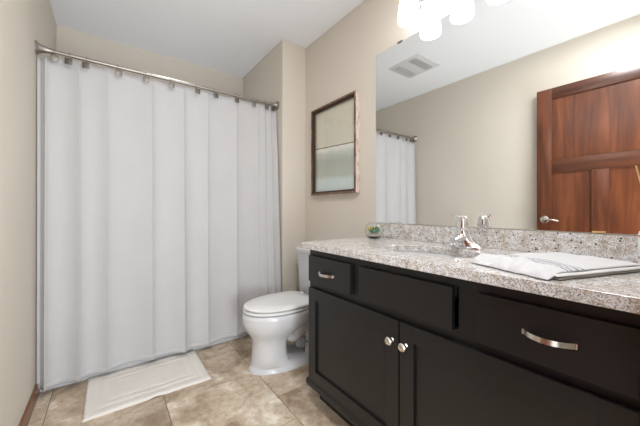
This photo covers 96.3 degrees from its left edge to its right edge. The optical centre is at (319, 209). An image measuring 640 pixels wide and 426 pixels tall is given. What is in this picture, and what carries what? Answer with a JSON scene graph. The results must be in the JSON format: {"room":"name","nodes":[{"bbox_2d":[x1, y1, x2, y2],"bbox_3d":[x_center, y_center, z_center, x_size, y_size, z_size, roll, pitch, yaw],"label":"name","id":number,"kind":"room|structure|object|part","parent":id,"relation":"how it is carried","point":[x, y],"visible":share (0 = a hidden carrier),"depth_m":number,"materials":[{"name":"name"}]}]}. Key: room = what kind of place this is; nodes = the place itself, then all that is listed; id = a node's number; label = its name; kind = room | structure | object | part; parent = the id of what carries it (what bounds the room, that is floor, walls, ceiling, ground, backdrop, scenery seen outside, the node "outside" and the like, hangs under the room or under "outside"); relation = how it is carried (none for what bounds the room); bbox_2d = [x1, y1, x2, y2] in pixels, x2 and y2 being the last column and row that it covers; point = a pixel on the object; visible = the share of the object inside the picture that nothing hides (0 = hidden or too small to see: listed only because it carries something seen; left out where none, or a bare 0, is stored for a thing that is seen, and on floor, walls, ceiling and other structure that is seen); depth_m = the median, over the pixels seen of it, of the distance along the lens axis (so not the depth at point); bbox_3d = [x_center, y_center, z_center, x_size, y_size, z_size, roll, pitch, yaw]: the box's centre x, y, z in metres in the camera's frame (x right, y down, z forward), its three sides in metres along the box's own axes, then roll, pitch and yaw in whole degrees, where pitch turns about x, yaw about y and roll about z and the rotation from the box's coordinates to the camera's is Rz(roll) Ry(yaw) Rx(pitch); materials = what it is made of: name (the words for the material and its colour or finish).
{"room":"bathroom","nodes":[
{"label":"bathroom","id":0,"kind":"room"},
{"bbox_2d":[0,0,56,425],"bbox_3d":[-1.228,-0.199,1.011,0.120,2.497,3.215,0,0,-36],"label":"wall","id":1,"kind":"structure","parent":0,"point":[22,22],"depth_m":1.30,"materials":[{"name":"paint"}]},
{"bbox_2d":[18,384,39,425],"bbox_3d":[-0.957,1.012,0.754,0.012,0.076,2.210,0,0,-36],"label":"baseboard","id":2,"kind":"structure","parent":1,"relation":"attached to","point":[25,419],"depth_m":1.44,"materials":[{"name":"brown wood"}]},
{"bbox_2d":[34,40,278,109],"bbox_3d":[-0.981,-0.908,2.052,1.513,0.076,0.076,0,0,-36],"label":"curtain rod","id":3,"kind":"object","parent":1,"relation":"attached to","point":[39,48],"visible":0.98,"depth_m":1.88,"materials":[{"name":"silver metal"}]},
{"bbox_2d":[50,49,58,61],"bbox_3d":[-1.523,-0.885,1.643,0.057,0.085,0.035,0,0,44],"label":"curtain hook","id":4,"kind":"object","parent":3,"relation":"hanging from","point":[53,57],"visible":1,"depth_m":1.62,"materials":[{"name":"silver metal"}]},
{"bbox_3d":[-1.504,-0.860,1.624,0.004,0.036,0.035,0,0,44],"label":"square plate","id":5,"kind":"part","parent":4,"relation":"part of","materials":[{"name":"silver metal"}]},
{"bbox_2d":[36,57,280,391],"bbox_3d":[-0.968,0.061,2.028,1.498,1.894,0.116,0,0,-34],"label":"shower curtain","id":6,"kind":"object","parent":4,"relation":"hanging from","point":[158,203],"visible":0.94,"depth_m":1.90,"materials":[{"name":"white fabric"}]},
{"bbox_2d":[65,52,72,64],"bbox_3d":[-1.469,-0.885,1.683,0.035,0.085,0.057,0,0,-31],"label":"curtain hook","id":7,"kind":"object","parent":3,"relation":"hanging from","point":[69,60],"visible":0.99,"depth_m":1.66,"materials":[{"name":"silver metal"}]},
{"bbox_3d":[-1.456,-0.860,1.659,0.035,0.036,0.004,0,0,-31],"label":"square plate","id":8,"kind":"part","parent":7,"relation":"part of","materials":[{"name":"silver metal"}]},
{"bbox_2d":[82,56,89,68],"bbox_3d":[-1.407,-0.885,1.729,0.035,0.085,0.057,0,0,-30],"label":"curtain hook","id":9,"kind":"object","parent":3,"relation":"hanging from","point":[86,64],"visible":0.98,"depth_m":1.71,"materials":[{"name":"silver metal"}]},
{"bbox_3d":[-1.393,-0.860,1.706,0.035,0.036,0.004,0,0,-30],"label":"square plate","id":10,"kind":"part","parent":9,"relation":"part of","materials":[{"name":"silver metal"}]},
{"bbox_2d":[116,64,121,76],"bbox_3d":[-1.282,-0.885,1.821,0.035,0.085,0.057,0,0,-44],"label":"curtain hook","id":11,"kind":"object","parent":3,"relation":"hanging from","point":[118,72],"visible":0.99,"depth_m":1.80,"materials":[{"name":"silver metal"}]},
{"bbox_3d":[-1.263,-0.860,1.801,0.035,0.036,0.004,0,0,-44],"label":"square plate","id":12,"kind":"part","parent":11,"relation":"part of","materials":[{"name":"silver metal"}]},
{"bbox_2d":[143,75,148,82],"bbox_3d":[-1.159,-0.885,1.911,0.035,0.085,0.057,0,0,-35],"label":"curtain hook","id":13,"kind":"object","parent":3,"relation":"hanging from","point":[145,78],"visible":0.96,"depth_m":1.89,"materials":[{"name":"silver metal"}]},
{"bbox_2d":[169,77,174,87],"bbox_3d":[-1.038,-0.885,2.000,0.035,0.085,0.057,0,0,-35],"label":"curtain hook","id":14,"kind":"object","parent":3,"relation":"hanging from","point":[171,85],"visible":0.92,"depth_m":1.98,"materials":[{"name":"silver metal"}]},
{"bbox_3d":[-1.022,-0.860,1.978,0.035,0.036,0.004,0,0,-35],"label":"square plate","id":15,"kind":"part","parent":14,"relation":"part of","materials":[{"name":"silver metal"}]},
{"bbox_2d":[57,25,242,100],"bbox_3d":[-1.394,-0.199,2.811,1.749,2.497,0.120,0,0,-36],"label":"wall","id":16,"kind":"structure","parent":0,"point":[78,43],"depth_m":2.58,"materials":[{"name":"paint"}]},
{"bbox_2d":[28,335,349,425],"bbox_3d":[-0.139,1.075,1.109,1.989,0.050,4.350,0,0,-36],"label":"floor","id":17,"kind":"structure","parent":0,"point":[233,396],"depth_m":1.55,"materials":[{"name":"tile"}]},
{"bbox_2d":[40,332,248,391],"bbox_3d":[-1.231,0.807,2.391,1.505,0.485,0.741,0,0,-36],"label":"bathtub","id":18,"kind":"object","parent":17,"relation":"on","point":[131,364],"visible":0.02,"depth_m":1.92,"materials":[{"name":"white plastic"}]},
{"bbox_2d":[82,350,210,422],"bbox_3d":[-1.052,1.039,1.772,0.620,0.020,0.442,0,0,-36],"label":"bath mat","id":19,"kind":"object","parent":17,"relation":"on","point":[108,393],"visible":1,"depth_m":1.72,"materials":[{"name":"white fabric"}]},
{"bbox_2d":[242,246,309,375],"bbox_3d":[-0.196,0.674,2.044,0.723,0.752,0.456,0,0,-36],"label":"toilet","id":20,"kind":"object","parent":17,"relation":"on","point":[273,320],"visible":0.77,"depth_m":1.86,"materials":[{"name":"white ceramic"}]},
{"bbox_3d":[-0.290,0.661,1.975,0.479,0.022,0.356,0,0,-36],"label":"seat","id":21,"kind":"part","parent":20,"relation":"part of","materials":[{"name":"white plastic"}]},
{"bbox_3d":[-0.286,0.636,1.978,0.482,0.027,0.358,0,0,-36],"label":"lid","id":22,"kind":"part","parent":20,"relation":"part of","materials":[{"name":"white plastic"}]},
{"bbox_3d":[0.010,0.318,2.196,0.210,0.040,0.456,0,0,-36],"label":"tank lid","id":23,"kind":"part","parent":20,"relation":"part of","materials":[{"name":"white ceramic"}]},
{"bbox_3d":[0.012,0.504,2.198,0.193,0.333,0.432,0,0,-36],"label":"tank","id":24,"kind":"part","parent":20,"relation":"part of","materials":[{"name":"white ceramic"}]},
{"bbox_2d":[306,250,639,425],"bbox_3d":[0.509,0.629,1.210,0.578,0.842,1.280,0,0,-36],"label":"vanity cabinet","id":25,"kind":"object","parent":17,"relation":"on","point":[389,345],"visible":0.94,"depth_m":0.90,"materials":[{"name":"black paint"}]},
{"bbox_3d":[0.020,0.322,1.413,0.032,0.013,0.123,0,0,-36],"label":"bow handle","id":26,"kind":"part","parent":25,"relation":"part of","materials":[{"name":"silver metal"}]},
{"bbox_3d":[0.044,0.313,1.423,0.019,0.138,0.331,0,0,-36],"label":"drawer","id":27,"kind":"part","parent":25,"relation":"part of","materials":[{"name":"black paint"}]},
{"bbox_3d":[0.513,0.930,1.212,0.536,0.039,1.280,0,0,-36],"label":"moulding","id":28,"kind":"part","parent":25,"relation":"part of","materials":[{"name":"black paint"}]},
{"bbox_3d":[0.127,0.663,1.319,0.006,0.380,0.483,0,0,-36],"label":"panel","id":29,"kind":"part","parent":25,"relation":"part of","materials":[{"name":"black paint"}]},
{"bbox_3d":[0.123,0.663,1.316,0.019,0.494,0.597,0,0,-36],"label":"cabinet door","id":30,"kind":"part","parent":25,"relation":"part of","materials":[{"name":"black paint"}]},
{"bbox_3d":[0.263,0.494,1.083,0.032,0.031,0.031,0,0,-36],"label":"knob","id":31,"kind":"part","parent":25,"relation":"part of","materials":[{"name":"silver metal"}]},
{"bbox_3d":[0.300,0.494,1.033,0.032,0.031,0.031,0,0,-36],"label":"knob","id":32,"kind":"part","parent":25,"relation":"part of","materials":[{"name":"silver metal"}]},
{"bbox_2d":[301,237,639,313],"bbox_3d":[0.512,0.191,1.214,0.574,0.032,1.286,0,0,-36],"label":"countertop","id":33,"kind":"structure","parent":25,"relation":"on","point":[621,292],"depth_m":0.85,"materials":[{"name":"stone"}]},
{"bbox_2d":[366,227,380,238],"bbox_3d":[0.331,0.124,1.762,0.112,0.099,0.112,0,0,-36],"label":"terrarium","id":34,"kind":"object","parent":33,"relation":"on","point":[374,231],"visible":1,"depth_m":1.74,"materials":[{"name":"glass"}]},
{"bbox_2d":[396,251,465,298],"bbox_3d":[0.473,0.284,1.237,0.321,0.151,0.460,0,0,-36],"label":"sink","id":35,"kind":"object","parent":33,"relation":"in","point":[407,252],"visible":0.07,"depth_m":1.37,"materials":[{"name":"white ceramic"}]},
{"bbox_2d":[443,215,484,249],"bbox_3d":[0.655,0.098,1.320,0.144,0.153,0.144,0,0,7],"label":"faucet","id":36,"kind":"object","parent":33,"relation":"on","point":[462,239],"visible":1,"depth_m":1.29,"materials":[{"name":"silver metal"}]},
{"bbox_3d":[0.621,0.135,1.292,0.089,0.055,0.052,0,0,-36],"label":"spout","id":37,"kind":"part","parent":36,"relation":"part of","materials":[{"name":"silver metal"}]},
{"bbox_3d":[0.638,0.057,1.305,0.109,0.071,0.059,0,0,-36],"label":"lever","id":38,"kind":"part","parent":36,"relation":"part of","materials":[{"name":"silver metal"}]},
{"bbox_3d":[0.658,0.168,1.319,0.056,0.012,0.188,0,0,-36],"label":"deck plate","id":39,"kind":"part","parent":36,"relation":"part of","materials":[{"name":"silver metal"}]},
{"bbox_2d":[470,252,639,279],"bbox_3d":[0.705,0.153,0.874,0.387,0.042,0.263,0,0,-17],"label":"hand towel","id":40,"kind":"object","parent":33,"relation":"on","point":[547,265],"visible":1,"depth_m":0.80,"materials":[{"name":"white fabric"}]},
{"bbox_2d":[638,231,639,263],"bbox_3d":[1.031,0.107,0.890,0.061,0.134,0.061,0,0,-36],"label":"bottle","id":41,"kind":"object","parent":33,"relation":"on","point":[639,231],"visible":0.91,"depth_m":0.90,"materials":[{"name":"white plastic"}]},
{"bbox_3d":[0.484,0.663,0.833,0.006,0.380,0.484,0,0,-36],"label":"panel","id":42,"kind":"part","parent":25,"relation":"part of","materials":[{"name":"black paint"}]},
{"bbox_3d":[0.481,0.663,0.830,0.019,0.494,0.598,0,0,-36],"label":"cabinet door","id":43,"kind":"part","parent":25,"relation":"part of","materials":[{"name":"black paint"}]},
{"bbox_3d":[0.549,0.315,0.695,0.032,0.013,0.110,0,0,-36],"label":"bow handle","id":44,"kind":"part","parent":25,"relation":"part of","materials":[{"name":"silver metal"}]},
{"bbox_3d":[0.563,0.316,0.719,0.019,0.143,0.321,0,0,-36],"label":"drawer","id":45,"kind":"part","parent":25,"relation":"part of","materials":[{"name":"black paint"}]},
{"bbox_2d":[50,0,363,77],"bbox_3d":[-0.476,-1.497,1.565,1.989,0.100,3.215,0,0,-36],"label":"ceiling","id":46,"kind":"structure","parent":0,"point":[232,37],"depth_m":2.24,"materials":[{"name":"paint"}]},
{"bbox_2d":[243,39,305,291],"bbox_3d":[-0.486,-0.199,2.854,0.236,2.497,0.888,0,0,-36],"label":"wall","id":47,"kind":"structure","parent":0,"point":[280,76],"depth_m":2.50,"materials":[{"name":"paint"}]},
{"bbox_2d":[306,0,637,241],"bbox_3d":[0.276,-0.199,2.120,0.120,2.497,3.215,0,0,-36],"label":"wall","id":48,"kind":"structure","parent":0,"point":[341,62],"depth_m":2.06,"materials":[{"name":"paint"}]},
{"bbox_2d":[311,90,359,195],"bbox_3d":[0.102,-0.476,2.222,0.040,0.712,0.547,0,0,-36],"label":"framed picture","id":49,"kind":"object","parent":48,"relation":"attached to","point":[335,126],"visible":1,"depth_m":2.20,"materials":[{"name":"brown wood"}]},
{"bbox_2d":[397,0,452,27],"bbox_3d":[0.667,-1.127,1.347,0.167,0.214,0.675,0,0,-36],"label":"vanity light","id":50,"kind":"object","parent":48,"relation":"attached to","point":[410,12],"visible":1,"depth_m":1.52,"materials":[{"name":"frosted white glass"},{"name":"chrome"}]},
{"bbox_3d":[0.481,-1.109,1.557,0.117,0.179,0.117,0,0,-36],"label":"lamp shade","id":51,"kind":"part","parent":50,"relation":"part of","materials":[{"name":"white glass"}]},
{"bbox_3d":[0.592,-1.109,1.407,0.117,0.179,0.117,0,0,-36],"label":"lamp shade","id":52,"kind":"part","parent":50,"relation":"part of","materials":[{"name":"white glass"}]},
{"bbox_2d":[375,223,637,262],"bbox_3d":[0.742,0.131,1.370,0.020,0.087,1.264,0,0,-36],"label":"backsplash","id":53,"kind":"structure","parent":48,"relation":"attached to","point":[615,247],"depth_m":1.17,"materials":[{"name":"stone"}]},
{"bbox_2d":[376,0,639,234],"bbox_3d":[0.734,-0.464,1.392,0.005,1.096,1.230,0,0,-36],"label":"wall mirror","id":54,"kind":"object","parent":48,"relation":"attached to","point":[504,114],"visible":1,"depth_m":1.24,"materials":[{"name":"white mirror"}]}
]}

